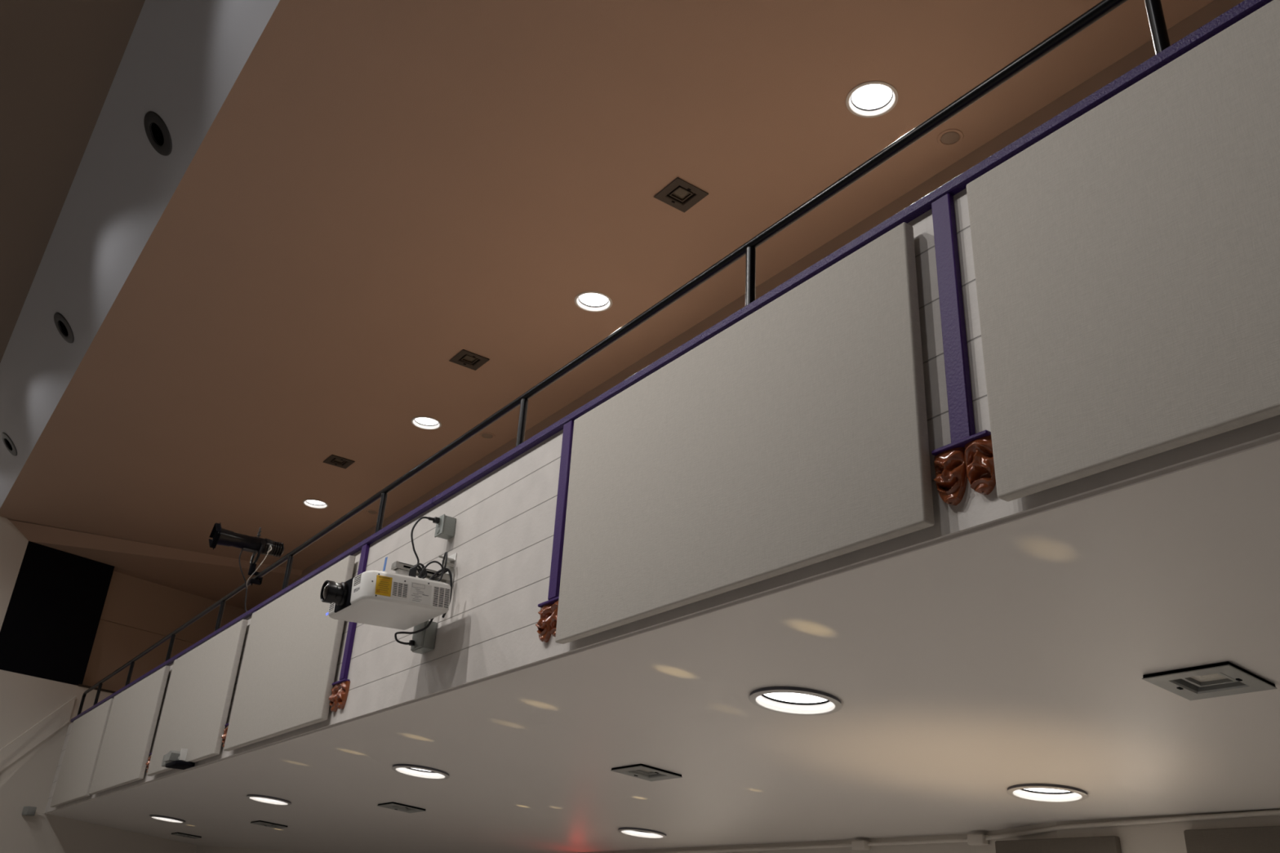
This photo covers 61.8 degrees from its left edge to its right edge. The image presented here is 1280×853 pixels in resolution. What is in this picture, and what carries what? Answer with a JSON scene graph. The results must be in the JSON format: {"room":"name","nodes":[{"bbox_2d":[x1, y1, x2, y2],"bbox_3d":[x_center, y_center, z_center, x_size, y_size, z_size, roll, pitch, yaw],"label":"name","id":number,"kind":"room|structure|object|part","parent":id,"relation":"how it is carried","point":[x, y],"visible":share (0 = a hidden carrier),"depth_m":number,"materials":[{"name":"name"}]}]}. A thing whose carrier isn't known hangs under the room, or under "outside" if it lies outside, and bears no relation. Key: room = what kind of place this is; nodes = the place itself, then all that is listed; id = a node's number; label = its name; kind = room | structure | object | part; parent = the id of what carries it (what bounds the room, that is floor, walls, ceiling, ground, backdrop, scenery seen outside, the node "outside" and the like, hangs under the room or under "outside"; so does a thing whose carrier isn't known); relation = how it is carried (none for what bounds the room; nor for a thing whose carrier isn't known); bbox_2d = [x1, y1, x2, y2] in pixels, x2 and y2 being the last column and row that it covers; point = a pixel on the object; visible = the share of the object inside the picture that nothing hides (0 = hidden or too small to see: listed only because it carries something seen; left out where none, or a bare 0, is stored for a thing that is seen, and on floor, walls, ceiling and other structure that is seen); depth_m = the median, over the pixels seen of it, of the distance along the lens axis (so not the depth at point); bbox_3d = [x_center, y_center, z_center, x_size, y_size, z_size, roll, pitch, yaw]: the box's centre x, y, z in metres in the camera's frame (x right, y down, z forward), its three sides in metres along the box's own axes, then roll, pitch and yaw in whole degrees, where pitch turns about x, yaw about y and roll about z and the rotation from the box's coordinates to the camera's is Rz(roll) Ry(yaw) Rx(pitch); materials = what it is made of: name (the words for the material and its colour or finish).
{"room":"event venue","nodes":[
{"label":"event venue","id":0,"kind":"room"},
{"bbox_2d":[0,0,145,362],"bbox_3d":[-7.213,-4.265,4.634,9.752,0.150,25.200,20,-30,-31],"label":"ceiling","id":1,"kind":"structure","parent":0,"point":[60,60],"depth_m":8.02,"materials":[{"name":"brown paint"}]},
{"bbox_2d":[0,515,196,852],"bbox_3d":[-10.390,2.934,12.069,0.400,7.350,17.331,-16,-32,34],"label":"wall","id":2,"kind":"structure","parent":0,"point":[25,700],"depth_m":14.44,"materials":[{"name":"beige paint"}]},
{"bbox_2d":[22,806,44,816],"bbox_3d":[-7.989,5.091,14.138,0.128,0.110,0.275,-16,-32,34],"label":"box","id":3,"kind":"object","parent":2,"relation":"attached to","point":[27,811],"visible":1,"depth_m":14.05,"materials":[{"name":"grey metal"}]},
{"bbox_3d":[-7.989,5.049,14.050,0.010,0.090,0.100,-16,-32,34],"label":"plate","id":4,"kind":"part","parent":3,"relation":"part of","materials":[{"name":"grey metal"}]},
{"bbox_2d":[0,696,75,772],"bbox_3d":[-8.985,4.940,12.902,0.060,3.978,3.320,-16,-32,34],"label":"trim","id":5,"kind":"structure","parent":2,"relation":"attached to","point":[28,740],"depth_m":14.38,"materials":[{"name":"beige paint"}]},
{"bbox_2d":[78,684,115,693],"bbox_3d":[-6.493,4.488,16.636,0.050,0.030,4.615,-16,-32,34],"label":"trim","id":6,"kind":"structure","parent":2,"relation":"attached to","point":[79,685],"depth_m":15.18,"materials":[{"name":"brown metal"}]},
{"bbox_2d":[0,0,279,507],"bbox_3d":[-3.895,-1.973,8.300,0.748,0.748,22.200,20,-30,-31],"label":"ceiling","id":7,"kind":"structure","parent":0,"point":[181,60],"depth_m":8.35,"materials":[{"name":"grey paint"}]},
{"bbox_2d":[1,432,17,456],"bbox_3d":[-7.575,0.173,12.947,0.327,0.329,0.301,6,-26,-5],"label":"ceiling vent","id":8,"kind":"object","parent":7,"relation":"in","point":[7,442],"visible":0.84,"depth_m":12.91,"materials":[{"name":"grey metal"}]},
{"bbox_2d":[53,312,74,343],"bbox_3d":[-5.503,-0.989,10.323,0.327,0.329,0.301,6,-26,-5],"label":"ceiling vent","id":9,"kind":"object","parent":7,"relation":"in","point":[62,325],"visible":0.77,"depth_m":10.30,"materials":[{"name":"grey metal"}]},
{"bbox_2d":[143,111,172,155],"bbox_3d":[-3.413,-2.138,7.692,0.327,0.329,0.301,6,-26,-5],"label":"ceiling vent","id":10,"kind":"object","parent":7,"relation":"in","point":[157,133],"visible":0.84,"depth_m":7.68,"materials":[{"name":"grey metal"}]},
{"bbox_2d":[8,519,302,610],"bbox_3d":[-6.719,2.241,16.558,5.786,0.445,3.055,20,-30,-31],"label":"ceiling bulkhead","id":11,"kind":"object","parent":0,"point":[210,576],"visible":0.5,"depth_m":15.83,"materials":[{"name":"brown paint"}]},
{"bbox_2d":[82,571,248,691],"bbox_3d":[-7.122,3.344,16.757,0.150,2.300,6.473,-16,-32,34],"label":"wall","id":12,"kind":"structure","parent":0,"point":[137,613],"depth_m":16.17,"materials":[{"name":"brown paint"}]},
{"bbox_2d":[0,541,114,685],"bbox_3d":[-8.276,2.651,15.041,0.246,1.757,1.259,-16,-32,34],"label":"panel","id":13,"kind":"object","parent":12,"relation":"attached to","point":[50,625],"visible":0.83,"depth_m":14.95,"materials":[{"name":"black"}]},
{"bbox_2d":[0,0,1213,570],"bbox_3d":[-1.366,-0.803,9.803,5.880,0.200,22.200,20,-30,-31],"label":"ceiling","id":14,"kind":"structure","parent":0,"point":[382,192],"depth_m":7.89,"materials":[{"name":"brown paint"}]},
{"bbox_2d":[302,498,328,508],"bbox_3d":[-4.126,0.965,13.622,0.320,0.055,0.320,20,-30,-31],"label":"recessed light","id":15,"kind":"object","parent":14,"relation":"in","point":[316,504],"visible":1,"depth_m":13.69,"materials":[{"name":"grey"}]},
{"bbox_2d":[323,454,355,468],"bbox_3d":[-3.468,0.397,12.330,0.280,0.034,0.280,20,-30,-31],"label":"ceiling vent","id":16,"kind":"object","parent":14,"relation":"in","point":[335,460],"visible":1,"depth_m":12.34,"materials":[{"name":"brown metal"}]},
{"bbox_2d":[365,509,378,514],"bbox_3d":[-3.443,1.104,13.774,0.168,0.010,0.168,20,-30,-31],"label":"ceiling disc","id":17,"kind":"object","parent":14,"relation":"attached to","point":[370,511],"visible":0.97,"depth_m":13.76,"materials":[{"name":"brown paint"}]},
{"bbox_2d":[410,416,441,430],"bbox_3d":[-2.248,-0.055,11.276,0.320,0.055,0.320,20,-30,-31],"label":"recessed light","id":18,"kind":"object","parent":14,"relation":"in","point":[421,422],"visible":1,"depth_m":11.33,"materials":[{"name":"grey"}]},
{"bbox_2d":[448,349,489,370],"bbox_3d":[-1.589,-0.628,9.974,0.280,0.034,0.280,20,-30,-31],"label":"ceiling vent","id":19,"kind":"object","parent":14,"relation":"in","point":[465,358],"visible":1,"depth_m":9.98,"materials":[{"name":"brown metal"}]},
{"bbox_2d":[479,431,495,439],"bbox_3d":[-1.638,0.101,11.474,0.168,0.010,0.168,20,-30,-31],"label":"ceiling disc","id":20,"kind":"object","parent":14,"relation":"attached to","point":[485,435],"visible":1,"depth_m":11.46,"materials":[{"name":"brown paint"}]},
{"bbox_2d":[574,291,612,311],"bbox_3d":[-0.389,-1.062,8.961,0.320,0.055,0.320,20,-30,-31],"label":"recessed light","id":21,"kind":"object","parent":14,"relation":"in","point":[590,301],"visible":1,"depth_m":9.00,"materials":[{"name":"grey"}]},
{"bbox_2d":[653,177,708,212],"bbox_3d":[0.293,-1.654,7.616,0.280,0.034,0.280,20,-30,-31],"label":"ceiling vent","id":22,"kind":"object","parent":14,"relation":"in","point":[679,194],"visible":1,"depth_m":7.62,"materials":[{"name":"brown metal"}]},
{"bbox_2d":[845,81,897,117],"bbox_3d":[1.446,-2.055,6.677,0.320,0.055,0.320,20,-30,-31],"label":"recessed light","id":23,"kind":"object","parent":14,"relation":"in","point":[870,99],"visible":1,"depth_m":6.71,"materials":[{"name":"grey"}]},
{"bbox_2d":[937,128,963,146],"bbox_3d":[2.011,-1.870,6.940,0.168,0.010,0.168,20,-30,-31],"label":"ceiling disc","id":24,"kind":"object","parent":14,"relation":"attached to","point":[950,137],"visible":1,"depth_m":6.93,"materials":[{"name":"brown paint"}]},
{"bbox_2d":[44,187,1279,813],"bbox_3d":[-1.889,1.408,7.088,0.180,1.158,20.220,20,-30,-31],"label":"wall","id":25,"kind":"structure","parent":0,"point":[502,540],"depth_m":5.30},
{"bbox_2d":[50,698,113,807],"bbox_3d":[-6.823,4.024,13.090,0.072,1.082,2.225,20,-30,-31],"label":"acoustic panel","id":26,"kind":"object","parent":25,"relation":"attached to","point":[80,759],"visible":0.86,"depth_m":12.91,"materials":[{"name":"fabric"}]},
{"bbox_2d":[88,665,169,795],"bbox_3d":[-5.404,3.248,11.307,0.072,1.082,2.280,20,-30,-31],"label":"acoustic panel","id":27,"kind":"object","parent":25,"relation":"attached to","point":[126,746],"visible":0.99,"depth_m":11.08,"materials":[{"name":"fabric"}]},
{"bbox_2d":[146,752,151,772],"bbox_3d":[-4.652,3.194,10.173,0.059,0.182,0.222,20,-30,-31],"label":"plaque","id":28,"kind":"object","parent":25,"relation":"attached to","point":[150,754],"visible":0.34,"depth_m":10.21,"materials":[{"name":"orange metal"}]},
{"bbox_2d":[146,619,248,776],"bbox_3d":[-3.917,2.434,9.437,0.072,1.082,2.128,20,-30,-31],"label":"acoustic panel","id":29,"kind":"object","parent":25,"relation":"attached to","point":[196,708],"visible":0.97,"depth_m":9.22,"materials":[{"name":"fabric"}]},
{"bbox_2d":[161,748,195,769],"bbox_3d":[-3.925,2.824,9.091,0.170,0.150,0.520,20,-30,-31],"label":"wall device","id":30,"kind":"object","parent":29,"relation":"attached to","point":[171,759],"visible":1,"depth_m":9.02,"materials":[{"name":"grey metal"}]},
{"bbox_2d":[221,723,229,747],"bbox_3d":[-3.232,2.417,8.388,0.059,0.182,0.222,20,-30,-31],"label":"plaque","id":31,"kind":"object","parent":25,"relation":"attached to","point":[224,736],"visible":0.38,"depth_m":8.42,"materials":[{"name":"orange metal"}]},
{"bbox_2d":[223,555,355,751],"bbox_3d":[-2.547,1.685,7.715,0.072,1.082,2.032,20,-30,-31],"label":"acoustic panel","id":32,"kind":"object","parent":25,"relation":"attached to","point":[286,677],"visible":0.98,"depth_m":7.56,"materials":[{"name":"fabric"}]},
{"bbox_2d":[328,678,350,711],"bbox_3d":[-1.901,1.688,6.714,0.059,0.182,0.222,20,-30,-31],"label":"mask","id":33,"kind":"object","parent":25,"relation":"attached to","point":[338,699],"visible":1,"depth_m":6.68,"materials":[{"name":"orange metal"}]},
{"bbox_2d":[339,543,369,679],"bbox_3d":[-1.850,1.196,6.944,0.028,0.896,0.074,20,-30,-31],"label":"pilaster","id":34,"kind":"object","parent":25,"relation":"attached to","point":[365,548],"visible":0.7,"depth_m":6.85,"materials":[{"name":"purple paint"}]},
{"bbox_2d":[382,556,387,571],"bbox_3d":[-1.616,0.873,6.788,0.001,0.092,0.040,20,-30,-31],"label":"tape strip","id":35,"kind":"object","parent":25,"relation":"attached to","point":[385,560],"visible":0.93,"depth_m":6.79,"materials":[{"name":"blue plastic"}]},
{"bbox_2d":[410,620,437,653],"bbox_3d":[-1.187,1.157,5.879,0.078,0.155,0.150,20,-30,-31],"label":"junction box","id":36,"kind":"object","parent":25,"relation":"attached to","point":[424,640],"visible":0.83,"depth_m":5.83,"materials":[{"name":"grey"}]},
{"bbox_2d":[394,617,433,645],"bbox_3d":[-1.221,1.119,5.850,0.251,0.148,0.072,-9,-28,24],"label":"cord","id":37,"kind":"object","parent":36,"relation":"attached to","point":[411,642],"visible":0.98,"depth_m":5.84,"materials":[{"name":"black plastic"}]},
{"bbox_3d":[-1.215,1.147,5.861,0.010,0.141,0.136,20,-30,-31],"label":"plate","id":38,"kind":"part","parent":36,"relation":"part of","materials":[{"name":"grey metal"}]},
{"bbox_2d":[391,552,457,586],"bbox_3d":[-1.216,0.780,5.825,0.400,0.265,0.180,20,-30,-31],"label":"mount","id":39,"kind":"object","parent":25,"relation":"attached to","point":[401,568],"visible":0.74,"depth_m":5.87,"materials":[{"name":"white metal"}]},
{"bbox_2d":[320,570,450,630],"bbox_3d":[-1.363,0.896,5.587,0.582,0.187,0.533,20,-30,-31],"label":"projector","id":40,"kind":"object","parent":39,"relation":"attached to","point":[381,598],"visible":1,"depth_m":5.44,"materials":[{"name":"white plastic"}]},
{"bbox_3d":[-1.600,0.837,5.440,0.014,0.094,0.094,17,-29,-32],"label":"glass","id":41,"kind":"part","parent":40,"relation":"part of","materials":[{"name":"black glass"}]},
{"bbox_2d":[391,581,408,598],"bbox_3d":[-1.208,0.822,5.386,0.086,0.072,0.004,17,-29,-32],"label":"vent grille","id":42,"kind":"object","parent":40,"relation":"attached to","point":[399,589],"depth_m":5.38,"materials":[{"name":"white plastic"}]},
{"bbox_2d":[408,560,444,581],"bbox_3d":[-1.144,0.768,5.663,0.192,0.110,0.106,-12,-29,28],"label":"cable bundle","id":43,"kind":"object","parent":40,"relation":"on","point":[423,574],"visible":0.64,"depth_m":5.66,"materials":[{"name":"black rubber"}]},
{"bbox_2d":[431,586,450,608],"bbox_3d":[-1.023,0.880,5.508,0.096,0.105,0.004,17,-29,-32],"label":"vent grille","id":44,"kind":"object","parent":40,"relation":"attached to","point":[441,595],"depth_m":5.51,"materials":[{"name":"white plastic"}]},
{"bbox_3d":[-1.292,0.818,5.748,0.220,0.094,0.180,20,-30,-31],"label":"drop plate","id":45,"kind":"part","parent":39,"relation":"part of","materials":[{"name":"white plastic"}]},
{"bbox_3d":[-1.188,0.796,5.839,0.319,0.034,0.062,20,-30,-31],"label":"arm","id":46,"kind":"part","parent":39,"relation":"part of","materials":[{"name":"metal"}]},
{"bbox_2d":[429,551,452,617],"bbox_3d":[-1.088,0.851,5.795,0.145,0.368,0.047,15,-28,-23],"label":"cable","id":47,"kind":"object","parent":39,"relation":"hanging from","point":[446,570],"visible":0.67,"depth_m":5.81,"materials":[{"name":"black plastic"}]},
{"bbox_3d":[-1.057,0.838,5.926,0.006,0.265,0.110,20,-30,-31],"label":"wall plate","id":48,"kind":"part","parent":39,"relation":"part of","materials":[{"name":"white plastic"}]},
{"bbox_2d":[434,514,456,539],"bbox_3d":[-1.105,0.572,6.071,0.089,0.118,0.090,20,-30,-31],"label":"junction box","id":49,"kind":"object","parent":25,"relation":"attached to","point":[445,529],"visible":0.99,"depth_m":6.04,"materials":[{"name":"grey metal"}]},
{"bbox_2d":[410,516,439,563],"bbox_3d":[-1.213,0.697,5.944,0.150,0.429,0.035,15,-28,-24],"label":"power cord","id":50,"kind":"object","parent":49,"relation":"attached to","point":[436,520],"visible":0.68,"depth_m":5.99,"materials":[{"name":"black plastic"}]},
{"bbox_2d":[435,518,440,533],"bbox_3d":[-1.136,0.562,6.050,0.011,0.094,0.038,20,-30,-31],"label":"outlet","id":51,"kind":"object","parent":49,"relation":"attached to","point":[437,526],"depth_m":6.04,"materials":[{"name":"grey plastic"}]},
{"bbox_3d":[-1.132,0.562,6.054,0.010,0.118,0.090,20,-30,-31],"label":"plate","id":52,"kind":"part","parent":49,"relation":"part of","materials":[{"name":"grey"}]},
{"bbox_2d":[535,595,559,642],"bbox_3d":[-0.410,0.873,4.839,0.059,0.182,0.222,20,-30,-31],"label":"mask","id":53,"kind":"object","parent":25,"relation":"attached to","point":[546,625],"visible":0.79,"depth_m":4.85,"materials":[{"name":"orange metal"}]},
{"bbox_2d":[547,420,573,599],"bbox_3d":[-0.369,0.386,5.083,0.028,0.896,0.074,20,-30,-31],"label":"pilaster","id":54,"kind":"object","parent":25,"relation":"attached to","point":[567,436],"visible":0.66,"depth_m":5.06,"materials":[{"name":"purple paint"}]},
{"bbox_2d":[44,434,1279,814],"bbox_3d":[-1.976,1.901,6.804,0.011,0.044,20.220,20,-30,-31],"label":"trim","id":55,"kind":"structure","parent":25,"relation":"attached to","point":[1274,439],"depth_m":3.42,"materials":[{"name":"white paint"}]},
{"bbox_2d":[70,0,1272,722],"bbox_3d":[-1.784,0.823,7.244,0.232,0.040,19.950,20,-30,-31],"label":"trim","id":56,"kind":"structure","parent":25,"relation":"on","point":[1246,7],"depth_m":3.92,"materials":[{"name":"purple paint"}]},
{"bbox_2d":[76,0,1170,715],"bbox_3d":[-1.787,0.610,7.266,0.068,0.363,19.849,20,-30,-31],"label":"railing","id":57,"kind":"object","parent":56,"relation":"on","point":[1157,22],"visible":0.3,"depth_m":4.47,"materials":[{"name":"black metal"}]},
{"bbox_3d":[-7.617,3.829,14.579,0.068,0.297,0.068,20,-30,-31],"label":"post","id":58,"kind":"part","parent":57,"relation":"part of","materials":[{"name":"black metal"}]},
{"bbox_3d":[-7.000,3.480,13.810,0.068,0.322,0.068,20,-30,-31],"label":"post","id":59,"kind":"part","parent":57,"relation":"part of","materials":[{"name":"black metal"}]},
{"bbox_3d":[-5.968,2.915,12.512,0.068,0.322,0.068,20,-30,-31],"label":"post","id":60,"kind":"part","parent":57,"relation":"part of","materials":[{"name":"black metal"}]},
{"bbox_3d":[-4.911,2.337,11.183,0.068,0.322,0.068,20,-30,-31],"label":"post","id":61,"kind":"part","parent":57,"relation":"part of","materials":[{"name":"black metal"}]},
{"bbox_3d":[-3.888,1.777,9.896,0.068,0.322,0.068,20,-30,-31],"label":"post","id":62,"kind":"part","parent":57,"relation":"part of","materials":[{"name":"black metal"}]},
{"bbox_2d":[208,522,284,612],"bbox_3d":[-3.425,1.221,9.228,0.617,0.782,0.235,20,-30,-31],"label":"spotlight","id":63,"kind":"object","parent":57,"relation":"attached to","point":[224,537],"visible":0.94,"depth_m":9.25,"materials":[{"name":"black metal"}]},
{"bbox_3d":[-3.397,1.079,9.312,0.120,0.010,0.060,20,-30,-31],"label":"plate","id":64,"kind":"part","parent":63,"relation":"part of","materials":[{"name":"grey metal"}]},
{"bbox_3d":[-3.349,0.938,9.412,0.024,0.105,0.060,20,-30,-31],"label":"knob","id":65,"kind":"part","parent":63,"relation":"part of","materials":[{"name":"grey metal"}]},
{"bbox_3d":[-2.819,1.192,8.553,0.068,0.322,0.068,20,-30,-31],"label":"post","id":66,"kind":"part","parent":57,"relation":"part of","materials":[{"name":"black metal"}]},
{"bbox_3d":[-1.743,0.604,7.200,0.068,0.322,0.068,20,-30,-31],"label":"post","id":67,"kind":"part","parent":57,"relation":"part of","materials":[{"name":"black metal"}]},
{"bbox_3d":[-0.642,0.001,5.816,0.068,0.322,0.068,20,-30,-31],"label":"post","id":68,"kind":"part","parent":57,"relation":"part of","materials":[{"name":"black metal"}]},
{"bbox_3d":[0.458,-0.601,4.433,0.068,0.322,0.068,20,-30,-31],"label":"post","id":69,"kind":"part","parent":57,"relation":"part of","materials":[{"name":"black metal"}]},
{"bbox_3d":[1.506,-1.174,3.115,0.068,0.322,0.068,20,-30,-31],"label":"post","id":70,"kind":"part","parent":57,"relation":"part of","materials":[{"name":"black metal"}]},
{"bbox_2d":[555,222,934,644],"bbox_3d":[0.287,0.134,4.151,0.072,1.082,2.052,20,-30,-31],"label":"acoustic panel","id":71,"kind":"object","parent":25,"relation":"attached to","point":[794,436],"visible":1,"depth_m":3.89,"materials":[{"name":"fabric"}]},
{"bbox_2d":[931,193,975,443],"bbox_3d":[0.986,-0.356,3.380,0.028,0.896,0.074,20,-30,-31],"label":"pilaster","id":72,"kind":"object","parent":25,"relation":"attached to","point":[962,424],"visible":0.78,"depth_m":3.35,"materials":[{"name":"purple paint"}]},
{"bbox_2d":[931,430,995,506],"bbox_3d":[0.946,0.125,3.139,0.059,0.182,0.222,20,-30,-31],"label":"theater masks","id":73,"kind":"object","parent":25,"relation":"attached to","point":[971,457],"visible":0.97,"depth_m":3.14,"materials":[{"name":"brown ceramic"}]},
{"bbox_2d":[966,0,1279,501],"bbox_3d":[1.742,-0.662,2.322,0.072,1.082,2.385,20,-30,-31],"label":"acoustic panel","id":74,"kind":"object","parent":25,"relation":"attached to","point":[1126,260],"visible":1,"depth_m":2.80,"materials":[{"name":"fabric"}]},
{"bbox_2d":[48,441,1279,852],"bbox_3d":[-0.838,2.966,8.582,4.278,0.484,22.200,20,-30,-31],"label":"ceiling","id":75,"kind":"structure","parent":0,"point":[963,672],"depth_m":5.15,"materials":[{"name":"paint"}]},
{"bbox_2d":[149,814,185,822],"bbox_3d":[-5.702,4.719,12.923,0.422,0.094,0.424,14,-28,-21],"label":"recessed light","id":76,"kind":"object","parent":75,"relation":"in","point":[168,819],"visible":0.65,"depth_m":12.90,"materials":[{"name":"grey"}]},
{"bbox_2d":[171,832,201,839],"bbox_3d":[-6.166,5.553,14.549,0.329,0.062,0.330,20,-30,-31],"label":"air vent","id":77,"kind":"object","parent":75,"relation":"attached to","point":[180,834],"visible":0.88,"depth_m":14.50,"materials":[{"name":"grey metal"}]},
{"bbox_2d":[246,794,291,805],"bbox_3d":[-3.544,3.550,10.232,0.422,0.094,0.424,14,-28,-21],"label":"recessed light","id":78,"kind":"object","parent":75,"relation":"in","point":[261,798],"visible":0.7,"depth_m":10.29,"materials":[{"name":"grey"}]},
{"bbox_2d":[249,820,288,828],"bbox_3d":[-4.200,4.501,12.121,0.329,0.062,0.330,20,-30,-31],"label":"air vent","id":79,"kind":"object","parent":75,"relation":"attached to","point":[259,822],"visible":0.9,"depth_m":12.08,"materials":[{"name":"grey metal"}]},
{"bbox_2d":[377,801,426,813],"bbox_3d":[-2.137,3.408,9.594,0.329,0.062,0.330,20,-30,-31],"label":"air vent","id":80,"kind":"object","parent":75,"relation":"attached to","point":[393,806],"visible":0.91,"depth_m":9.57,"materials":[{"name":"grey metal"}]},
{"bbox_2d":[391,764,449,779],"bbox_3d":[-1.599,2.502,7.817,0.422,0.094,0.424,14,-28,-21],"label":"recessed light","id":81,"kind":"object","parent":75,"relation":"in","point":[415,771],"visible":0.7,"depth_m":7.91,"materials":[{"name":"grey"}]},
{"bbox_2d":[617,826,666,839],"bbox_3d":[0.020,3.471,9.192,0.422,0.094,0.424,14,-28,-21],"label":"recessed light","id":82,"kind":"object","parent":75,"relation":"in","point":[635,832],"visible":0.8,"depth_m":9.28,"materials":[{"name":"grey"}]},
{"bbox_2d":[610,764,682,781],"bbox_3d":[0.041,2.200,6.827,0.329,0.062,0.330,20,-30,-31],"label":"air vent","id":83,"kind":"object","parent":75,"relation":"attached to","point":[642,771],"visible":0.97,"depth_m":6.83,"materials":[{"name":"grey metal"}]},
{"bbox_2d":[748,686,842,715],"bbox_3d":[0.714,1.246,4.926,0.422,0.094,0.424,14,-28,-21],"label":"recessed light","id":84,"kind":"object","parent":75,"relation":"in","point":[792,700],"visible":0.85,"depth_m":5.01,"materials":[{"name":"grey"}]},
{"bbox_2d":[1006,783,1088,803],"bbox_3d":[2.267,2.025,5.969,0.422,0.094,0.424,14,-28,-21],"label":"recessed light","id":85,"kind":"object","parent":75,"relation":"in","point":[1042,793],"visible":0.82,"depth_m":6.05,"materials":[{"name":"grey"}]},
{"bbox_2d":[1142,661,1277,700],"bbox_3d":[2.121,0.945,3.996,0.329,0.062,0.330,20,-30,-31],"label":"air vent","id":86,"kind":"object","parent":75,"relation":"attached to","point":[1223,678],"visible":1,"depth_m":4.00,"materials":[{"name":"grey metal"}]},
{"bbox_2d":[195,808,1279,852],"bbox_3d":[1.630,3.977,7.332,1.616,2.603,24.057,22,-32,-34],"label":"wall","id":87,"kind":"structure","parent":0,"point":[1157,837],"depth_m":6.63,"materials":[{"name":"beige paint"}]},
{"bbox_2d":[644,809,1279,852],"bbox_3d":[2.360,2.695,7.059,0.197,0.099,15.001,19,-30,-30],"label":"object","id":88,"kind":"structure","parent":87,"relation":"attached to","point":[971,839],"depth_m":7.15,"materials":[{"name":"beige paint"}]},
{"bbox_2d":[995,835,1121,852],"bbox_3d":[2.528,3.122,6.339,0.057,1.275,0.850,20,-30,-31],"label":"acoustic panel","id":89,"kind":"object","parent":87,"relation":"attached to","point":[1105,844],"visible":1,"depth_m":6.52,"materials":[{"name":"fabric"}]},
{"bbox_2d":[1183,826,1279,852],"bbox_3d":[3.868,2.382,4.659,0.057,1.290,2.865,20,-30,-31],"label":"acoustic panel","id":90,"kind":"object","parent":87,"relation":"attached to","point":[1264,839],"visible":1,"depth_m":5.75,"materials":[{"name":"fabric"}]},
{"bbox_2d":[288,0,1244,586],"bbox_3d":[-0.452,0.856,9.807,0.130,2.850,22.200,20,-30,-31],"label":"wall","id":91,"kind":"structure","parent":0,"point":[1215,8],"depth_m":7.70,"materials":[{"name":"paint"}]}
]}

